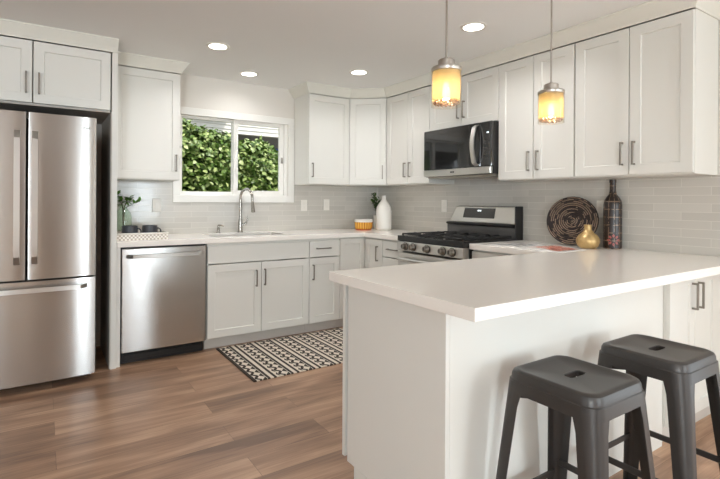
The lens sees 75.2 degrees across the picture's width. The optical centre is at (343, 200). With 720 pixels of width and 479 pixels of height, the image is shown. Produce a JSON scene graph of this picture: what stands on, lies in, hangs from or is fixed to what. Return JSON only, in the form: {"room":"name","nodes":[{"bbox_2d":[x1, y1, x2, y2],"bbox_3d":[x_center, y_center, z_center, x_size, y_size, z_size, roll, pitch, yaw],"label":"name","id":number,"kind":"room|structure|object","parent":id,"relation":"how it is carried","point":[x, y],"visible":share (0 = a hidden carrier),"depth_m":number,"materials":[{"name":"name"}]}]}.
{"room":"kitchen","nodes":[
{"label":"kitchen","id":0,"kind":"room"},
{"bbox_2d":[95,65,377,346],"bbox_3d":[-2.352,0.026,3.759,6.750,2.365,0.158,0,0,-33],"label":"wall","id":1,"kind":"structure","parent":0,"point":[347,204],"depth_m":4.49,"materials":[{"name":"tile"}]},
{"bbox_2d":[0,36,110,123],"bbox_3d":[-2.222,-0.852,3.357,0.928,0.431,0.670,0,0,-33],"label":"upper cabinet","id":2,"kind":"object","parent":1,"relation":"attached to","point":[37,77],"visible":0.99,"depth_m":3.18,"materials":[{"name":"white paint"}]},
{"bbox_2d":[0,18,118,52],"bbox_3d":[-2.235,-1.111,3.330,1.071,0.088,0.700,0,0,-33],"label":"trim","id":3,"kind":"structure","parent":2,"relation":"attached to","point":[8,27],"depth_m":3.15,"materials":[{"name":"paint"}]},
{"bbox_2d":[117,65,179,181],"bbox_3d":[-1.659,-0.618,3.898,0.512,0.893,0.350,0,0,-33],"label":"upper cabinet","id":4,"kind":"object","parent":1,"relation":"attached to","point":[148,146],"visible":0.9,"depth_m":3.79,"materials":[{"name":"white paint"}]},
{"bbox_2d":[118,51,189,74],"bbox_3d":[-1.625,-1.107,3.905,0.573,0.088,0.389,0,0,-33],"label":"trim","id":5,"kind":"structure","parent":4,"relation":"attached to","point":[124,58],"depth_m":3.76,"materials":[{"name":"paint"}]},
{"bbox_2d":[152,199,160,211],"bbox_3d":[-1.643,0.042,4.115,0.072,0.118,0.010,0,0,-33],"label":"wall plate","id":6,"kind":"object","parent":1,"relation":"attached to","point":[156,203],"visible":1,"depth_m":4.11,"materials":[{"name":"plastic"}]},
{"bbox_2d":[172,106,294,202],"bbox_3d":[-1.048,-0.414,4.556,1.206,0.864,0.122,0,0,-33],"label":"window","id":7,"kind":"structure","parent":1,"relation":"in","point":[282,195],"depth_m":4.56,"materials":[{"name":"plastic"}]},
{"bbox_2d":[117,180,377,233],"bbox_3d":[-0.791,0.070,4.672,2.820,0.470,0.008,0,0,-33],"label":"tile backsplash","id":8,"kind":"structure","parent":1,"relation":"attached to","point":[347,204],"depth_m":4.57,"materials":[{"name":"grey tile"}]},
{"bbox_2d":[301,200,306,210],"bbox_3d":[-0.413,0.051,4.904,0.072,0.118,0.009,0,0,-33],"label":"wall plate","id":9,"kind":"object","parent":1,"relation":"attached to","point":[303,202],"visible":1,"depth_m":4.90,"materials":[{"name":"plastic"}]},
{"bbox_2d":[294,93,349,185],"bbox_3d":[-0.215,-0.608,4.824,0.475,0.893,0.350,0,0,-33],"label":"upper cabinet","id":10,"kind":"object","parent":1,"relation":"attached to","point":[321,122],"visible":1,"depth_m":4.71,"materials":[{"name":"white paint"}]},
{"bbox_2d":[324,199,328,209],"bbox_3d":[-0.182,0.044,5.052,0.072,0.118,0.010,0,0,-33],"label":"wall plate","id":11,"kind":"object","parent":1,"relation":"attached to","point":[326,201],"visible":1,"depth_m":5.05,"materials":[{"name":"plastic"}]},
{"bbox_2d":[0,0,696,98],"bbox_3d":[-0.155,-1.218,0.208,6.900,0.150,8.500,0,0,-33],"label":"ceiling","id":12,"kind":"structure","parent":0,"point":[289,44],"depth_m":3.11,"materials":[{"name":"paint"}]},
{"bbox_2d":[206,42,229,49],"bbox_3d":[-0.930,-1.143,3.468,0.172,0.008,0.172,0,0,-33],"label":"recessed light","id":13,"kind":"object","parent":12,"relation":"in","point":[212,45],"visible":1,"depth_m":3.46,"materials":[{"name":"plastic"}]},
{"bbox_2d":[239,71,258,76],"bbox_3d":[-0.852,-1.143,4.217,0.172,0.008,0.172,0,0,-33],"label":"recessed light","id":14,"kind":"object","parent":12,"relation":"in","point":[244,73],"visible":1,"depth_m":4.20,"materials":[{"name":"plastic"}]},
{"bbox_2d":[349,69,368,74],"bbox_3d":[0.139,-1.136,4.144,0.172,0.008,0.172,0,0,-33],"label":"recessed light","id":15,"kind":"object","parent":12,"relation":"in","point":[357,71],"visible":1,"depth_m":4.14,"materials":[{"name":"plastic"}]},
{"bbox_2d":[431,0,461,105],"bbox_3d":[0.422,-0.761,1.911,0.124,0.754,0.124,0,0,-33],"label":"pendant lamp","id":16,"kind":"object","parent":12,"relation":"hanging from","point":[446,76],"visible":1,"depth_m":1.87,"materials":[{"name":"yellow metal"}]},
{"bbox_2d":[460,22,486,31],"bbox_3d":[0.849,-1.132,3.050,0.172,0.008,0.172,0,0,-33],"label":"recessed light","id":17,"kind":"object","parent":12,"relation":"in","point":[471,26],"visible":1,"depth_m":3.04,"materials":[{"name":"plastic"}]},
{"bbox_2d":[537,0,564,122],"bbox_3d":[1.022,-0.757,2.296,0.124,0.754,0.124,0,0,-33],"label":"pendant lamp","id":18,"kind":"object","parent":12,"relation":"hanging from","point":[551,101],"visible":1,"depth_m":2.26,"materials":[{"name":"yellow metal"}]},
{"bbox_2d":[0,326,719,478],"bbox_3d":[-0.171,1.282,0.208,6.900,0.120,8.500,0,0,-33],"label":"floor","id":19,"kind":"structure","parent":0,"point":[192,415],"depth_m":2.52,"materials":[{"name":"wood"}]},
{"bbox_2d":[0,109,96,389],"bbox_3d":[-2.183,0.326,3.235,0.776,1.768,0.835,0,0,-33],"label":"refrigerator","id":20,"kind":"object","parent":19,"relation":"on","point":[48,161],"visible":1,"depth_m":2.99,"materials":[{"name":"silver metal"}]},
{"bbox_2d":[100,52,117,369],"bbox_3d":[-1.826,0.073,3.633,0.044,2.277,0.640,0,0,-33],"label":"end panel","id":21,"kind":"object","parent":19,"relation":"on","point":[110,124],"visible":0.83,"depth_m":3.37,"materials":[{"name":"white paint"}]},
{"bbox_2d":[116,248,120,367],"bbox_3d":[-1.724,0.776,3.534,0.027,0.873,0.320,0,0,-33],"label":"strip","id":22,"kind":"object","parent":19,"relation":"on","point":[118,249],"visible":0.46,"depth_m":3.40,"materials":[{"name":"white paint"}]},
{"bbox_2d":[120,244,205,363],"bbox_3d":[-1.507,0.778,3.801,0.614,0.872,0.666,0,0,-33],"label":"dishwasher","id":23,"kind":"object","parent":19,"relation":"on","point":[163,288],"visible":0.98,"depth_m":3.55,"materials":[{"name":"silver metal"}]},
{"bbox_2d":[203,239,308,348],"bbox_3d":[-0.859,0.782,4.244,0.927,0.873,0.640,0,0,-33],"label":"base cabinet","id":24,"kind":"object","parent":19,"relation":"on","point":[259,290],"visible":0.91,"depth_m":3.98,"materials":[{"name":"white paint"}]},
{"bbox_2d":[216,328,342,381],"bbox_3d":[-0.318,1.217,3.803,1.197,0.008,0.820,0,0,-33],"label":"rug","id":25,"kind":"object","parent":19,"relation":"on","point":[277,357],"visible":0.76,"depth_m":3.69,"materials":[{"name":"fabric"}]},
{"bbox_2d":[304,238,339,332],"bbox_3d":[-0.329,0.785,4.584,0.329,0.873,0.640,0,0,-33],"label":"base cabinet","id":26,"kind":"object","parent":19,"relation":"on","point":[324,257],"visible":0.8,"depth_m":4.34,"materials":[{"name":"white paint"}]},
{"bbox_2d":[335,237,383,327],"bbox_3d":[0.255,0.789,4.810,0.897,0.873,0.889,0,0,-33],"label":"base cabinet","id":27,"kind":"object","parent":19,"relation":"on","point":[355,252],"visible":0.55,"depth_m":4.50,"materials":[{"name":"white paint"}]},
{"bbox_2d":[117,228,423,247],"bbox_3d":[-0.465,0.327,4.161,2.818,0.041,1.205,0,0,-33],"label":"countertop","id":28,"kind":"structure","parent":27,"relation":"on","point":[223,237],"depth_m":4.18,"materials":[{"name":"white stone"}]},
{"bbox_2d":[117,230,168,240],"bbox_3d":[-1.611,0.272,3.692,0.380,0.055,0.317,0,0,-33],"label":"tray","id":29,"kind":"object","parent":28,"relation":"on","point":[163,234],"visible":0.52,"depth_m":3.56,"materials":[{"name":"white ceramic"}]},
{"bbox_2d":[121,225,141,232],"bbox_3d":[-1.672,0.245,3.662,0.121,0.096,0.124,0,0,25],"label":"mug","id":30,"kind":"object","parent":29,"relation":"on","point":[127,228],"visible":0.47,"depth_m":3.62,"materials":[{"name":"black ceramic"}]},
{"bbox_2d":[142,225,160,232],"bbox_3d":[-1.550,0.245,3.750,0.121,0.096,0.124,0,0,25],"label":"mug","id":31,"kind":"object","parent":29,"relation":"on","point":[145,228],"visible":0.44,"depth_m":3.70,"materials":[{"name":"black ceramic"}]},
{"bbox_2d":[238,188,254,232],"bbox_3d":[-0.904,0.091,4.427,0.239,0.425,0.084,0,0,37],"label":"faucet","id":32,"kind":"object","parent":28,"relation":"on","point":[240,225],"visible":1,"depth_m":4.45,"materials":[{"name":"metal"}]},
{"bbox_2d":[354,219,372,230],"bbox_3d":[0.213,0.255,4.944,0.196,0.112,0.196,0,0,-33],"label":"bowl","id":33,"kind":"object","parent":28,"relation":"on","point":[360,224],"visible":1,"depth_m":4.87,"materials":[{"name":"orange ceramic"}]},
{"bbox_2d":[370,192,380,228],"bbox_3d":[0.384,0.110,5.193,0.230,0.405,0.143,0,0,-18],"label":"potted plant","id":34,"kind":"object","parent":28,"relation":"on","point":[375,205],"visible":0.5,"depth_m":5.15,"materials":[{"name":"green plant"}]},
{"bbox_2d":[376,196,391,229],"bbox_3d":[0.429,0.129,4.966,0.164,0.366,0.164,0,0,-33],"label":"bottle","id":35,"kind":"object","parent":28,"relation":"on","point":[383,211],"visible":0.98,"depth_m":4.90,"materials":[{"name":"white ceramic"}]},
{"bbox_3d":[-1.812,0.167,3.844,0.134,0.262,0.134,0,0,-33],"label":"vase","id":36,"kind":"object","parent":28,"relation":"on","visible":0},
{"bbox_2d":[117,190,140,225],"bbox_3d":[-1.783,0.100,3.850,0.206,0.372,0.139,0,0,-33],"label":"sprig","id":37,"kind":"object","parent":36,"relation":"in","point":[121,198],"visible":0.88,"depth_m":3.84,"materials":[{"name":"green plant"}]},
{"bbox_2d":[382,239,401,266],"bbox_3d":[0.688,0.791,4.374,0.640,0.873,0.312,0,0,-33],"label":"base cabinet","id":38,"kind":"object","parent":19,"relation":"on","point":[390,252],"visible":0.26,"depth_m":4.26,"materials":[{"name":"white paint"}]},
{"bbox_2d":[396,206,522,264],"bbox_3d":[0.934,0.637,3.891,0.734,1.185,0.757,0,0,-33],"label":"range","id":39,"kind":"object","parent":19,"relation":"on","point":[467,225],"visible":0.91,"depth_m":3.83,"materials":[{"name":"silver metal"}]},
{"bbox_2d":[398,235,515,247],"bbox_3d":[0.921,0.325,3.881,0.595,0.048,0.757,0,0,-33],"label":"cooktop","id":40,"kind":"object","parent":39,"relation":"in","point":[430,241],"depth_m":3.67,"materials":[{"name":"black metal"}]},
{"bbox_2d":[472,250,514,258],"bbox_3d":[1.357,0.796,3.332,0.640,0.873,0.634,0,0,-33],"label":"base cabinet","id":41,"kind":"object","parent":19,"relation":"on","point":[476,253],"visible":0.04,"depth_m":3.34,"materials":[{"name":"white paint"}]},
{"bbox_2d":[342,285,662,478],"bbox_3d":[0.791,0.792,2.220,1.510,0.873,0.660,0,0,-33],"label":"base cabinet","id":42,"kind":"object","parent":19,"relation":"on","point":[425,390],"visible":0.54,"depth_m":1.76,"materials":[{"name":"white paint"}]},
{"bbox_2d":[329,240,719,321],"bbox_3d":[0.919,0.336,2.562,2.215,0.041,1.456,0,0,-33],"label":"countertop","id":43,"kind":"structure","parent":42,"relation":"on","point":[476,289],"depth_m":1.93,"materials":[{"name":"white stone"}]},
{"bbox_2d":[489,243,583,252],"bbox_3d":[1.294,0.310,3.170,0.285,0.014,0.560,0,0,-33],"label":"magazine","id":44,"kind":"object","parent":43,"relation":"on","point":[554,248],"visible":1,"depth_m":3.09,"materials":[{"name":"paper"}]},
{"bbox_2d":[496,243,535,246],"bbox_3d":[1.217,0.309,3.291,0.225,0.008,0.205,0,0,-33],"label":"photo","id":45,"kind":"object","parent":44,"relation":"on","point":[510,244],"depth_m":3.26},
{"bbox_2d":[537,246,575,250],"bbox_3d":[1.369,0.309,3.054,0.225,0.010,0.214,0,0,-33],"label":"photo","id":46,"kind":"object","parent":44,"relation":"on","point":[552,248],"depth_m":3.02},
{"bbox_2d":[547,197,598,244],"bbox_3d":[1.622,0.141,3.318,0.346,0.341,0.076,0,0,42],"label":"woven plate","id":47,"kind":"object","parent":43,"relation":"on","point":[567,218],"visible":0.94,"depth_m":3.32,"materials":[{"name":"wicker"}]},
{"bbox_2d":[576,225,599,248],"bbox_3d":[1.645,0.241,3.144,0.146,0.158,0.146,0,0,-33],"label":"vase","id":48,"kind":"object","parent":43,"relation":"on","point":[587,239],"visible":1,"depth_m":3.10,"materials":[{"name":"gold metal"}]},
{"bbox_2d":[603,179,621,248],"bbox_3d":[1.804,0.089,3.131,0.112,0.464,0.111,0,0,-33],"label":"decorative bottle","id":49,"kind":"object","parent":43,"relation":"on","point":[612,206],"visible":0.99,"depth_m":3.09,"materials":[{"name":"paint"}]},
{"bbox_2d":[607,234,619,245],"bbox_3d":[1.783,0.261,3.088,0.076,0.082,0.016,0,0,24],"label":"flower","id":50,"kind":"object","parent":49,"relation":"on","point":[612,239],"depth_m":3.08,"materials":[{"name":"paint"}]},
{"bbox_2d":[496,355,655,478],"bbox_3d":[0.744,0.892,1.508,0.404,0.673,0.404,0,0,-33],"label":"bar stool","id":51,"kind":"object","parent":19,"relation":"on","point":[598,395],"visible":1,"depth_m":1.45,"materials":[{"name":"grey paint"}]},
{"bbox_2d":[597,334,719,478],"bbox_3d":[1.194,0.895,1.784,0.404,0.673,0.404,0,0,-33],"label":"bar stool","id":52,"kind":"object","parent":19,"relation":"on","point":[680,366],"visible":0.84,"depth_m":1.70,"materials":[{"name":"grey paint"}]},
{"bbox_2d":[662,274,719,436],"bbox_3d":[1.726,0.798,2.757,0.640,0.873,0.675,0,0,-33],"label":"base cabinet","id":53,"kind":"object","parent":19,"relation":"on","point":[691,308],"visible":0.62,"depth_m":2.47,"materials":[{"name":"white paint"}]},
{"bbox_2d":[378,17,719,256],"bbox_3d":[2.674,0.058,2.029,0.158,2.365,8.200,0,0,-33],"label":"wall","id":54,"kind":"structure","parent":0,"point":[681,214],"depth_m":3.15,"materials":[{"name":"tile"}]},
{"bbox_2d":[341,98,396,186],"bbox_3d":[0.301,-0.605,5.021,0.609,0.893,0.578,0,0,-33],"label":"upper cabinet","id":55,"kind":"object","parent":54,"relation":"attached to","point":[367,117],"visible":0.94,"depth_m":4.80,"materials":[{"name":"white paint"}]},
{"bbox_2d":[386,86,453,185],"bbox_3d":[0.734,-0.602,4.586,0.350,0.893,0.632,0,0,-33],"label":"upper cabinet","id":56,"kind":"object","parent":54,"relation":"attached to","point":[408,114],"visible":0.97,"depth_m":4.49,"materials":[{"name":"white paint"}]},
{"bbox_2d":[441,200,446,211],"bbox_3d":[0.974,0.052,4.524,0.009,0.118,0.072,0,0,-33],"label":"wall plate","id":57,"kind":"object","parent":54,"relation":"attached to","point":[443,202],"visible":1,"depth_m":4.52,"materials":[{"name":"plastic"}]},
{"bbox_2d":[430,66,498,130],"bbox_3d":[1.112,-0.831,3.999,0.350,0.431,0.761,0,0,-33],"label":"upper cabinet","id":58,"kind":"object","parent":54,"relation":"attached to","point":[479,95],"visible":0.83,"depth_m":3.83,"materials":[{"name":"white paint"}]},
{"bbox_2d":[424,120,498,179],"bbox_3d":[1.066,-0.403,3.971,0.454,0.422,0.753,0,0,-33],"label":"microwave","id":59,"kind":"object","parent":58,"relation":"attached to","point":[470,151],"visible":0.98,"depth_m":3.81,"materials":[{"name":"black glass"}]},
{"bbox_2d":[288,0,719,98],"bbox_3d":[0.911,-1.091,3.828,3.511,0.088,0.756,0,0,43],"label":"trim","id":60,"kind":"structure","parent":54,"relation":"attached to","point":[653,9],"depth_m":3.22,"materials":[{"name":"paint"}]},
{"bbox_2d":[498,43,592,181],"bbox_3d":[1.480,-0.598,3.422,0.350,0.893,0.608,0,0,-33],"label":"upper cabinet","id":61,"kind":"object","parent":54,"relation":"attached to","point":[531,149],"visible":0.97,"depth_m":3.33,"materials":[{"name":"white paint"}]},
{"bbox_2d":[378,175,719,256],"bbox_3d":[1.331,0.112,3.983,0.008,0.640,3.460,0,0,-33],"label":"tile backsplash","id":62,"kind":"structure","parent":54,"relation":"attached to","point":[681,215],"depth_m":3.22,"materials":[{"name":"grey tile"}]},
{"bbox_2d":[597,200,603,216],"bbox_3d":[1.794,0.057,3.246,0.009,0.118,0.072,0,0,-33],"label":"wall plate","id":63,"kind":"object","parent":54,"relation":"attached to","point":[600,203],"visible":0.52,"depth_m":3.25,"materials":[{"name":"plastic"}]},
{"bbox_2d":[599,204,602,213],"bbox_3d":[1.791,0.057,3.244,0.003,0.070,0.032,0,0,-33],"label":"socket","id":64,"kind":"object","parent":63,"relation":"attached to","point":[600,205],"depth_m":3.25,"materials":[{"name":"white plastic"}]},
{"bbox_2d":[575,8,717,178],"bbox_3d":[1.827,-0.595,2.881,0.350,0.893,0.675,0,0,-33],"label":"upper cabinet","id":65,"kind":"object","parent":54,"relation":"attached to","point":[646,94],"visible":1,"depth_m":2.71,"materials":[{"name":"white paint"}]},
{"label":"outside","id":66,"kind":"structure","parent":0,"visible":0},
{"bbox_3d":[-3.344,1.452,8.486,13.000,0.100,8.840,0,0,-33],"label":"ground","id":67,"kind":"structure","parent":66,"visible":0},
{"bbox_2d":[182,118,277,191],"bbox_3d":[-1.419,0.202,6.053,3.602,2.425,1.069,0,0,-33],"label":"hedge","id":68,"kind":"object","parent":67,"relation":"on","point":[206,162],"visible":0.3,"depth_m":5.68,"materials":[{"name":"green plant"}]},
{"bbox_2d":[182,119,277,152],"bbox_3d":[-2.125,-0.169,7.527,10.000,3.158,1.760,0,0,-33],"label":"house","id":69,"kind":"structure","parent":67,"relation":"on","point":[245,132],"depth_m":7.14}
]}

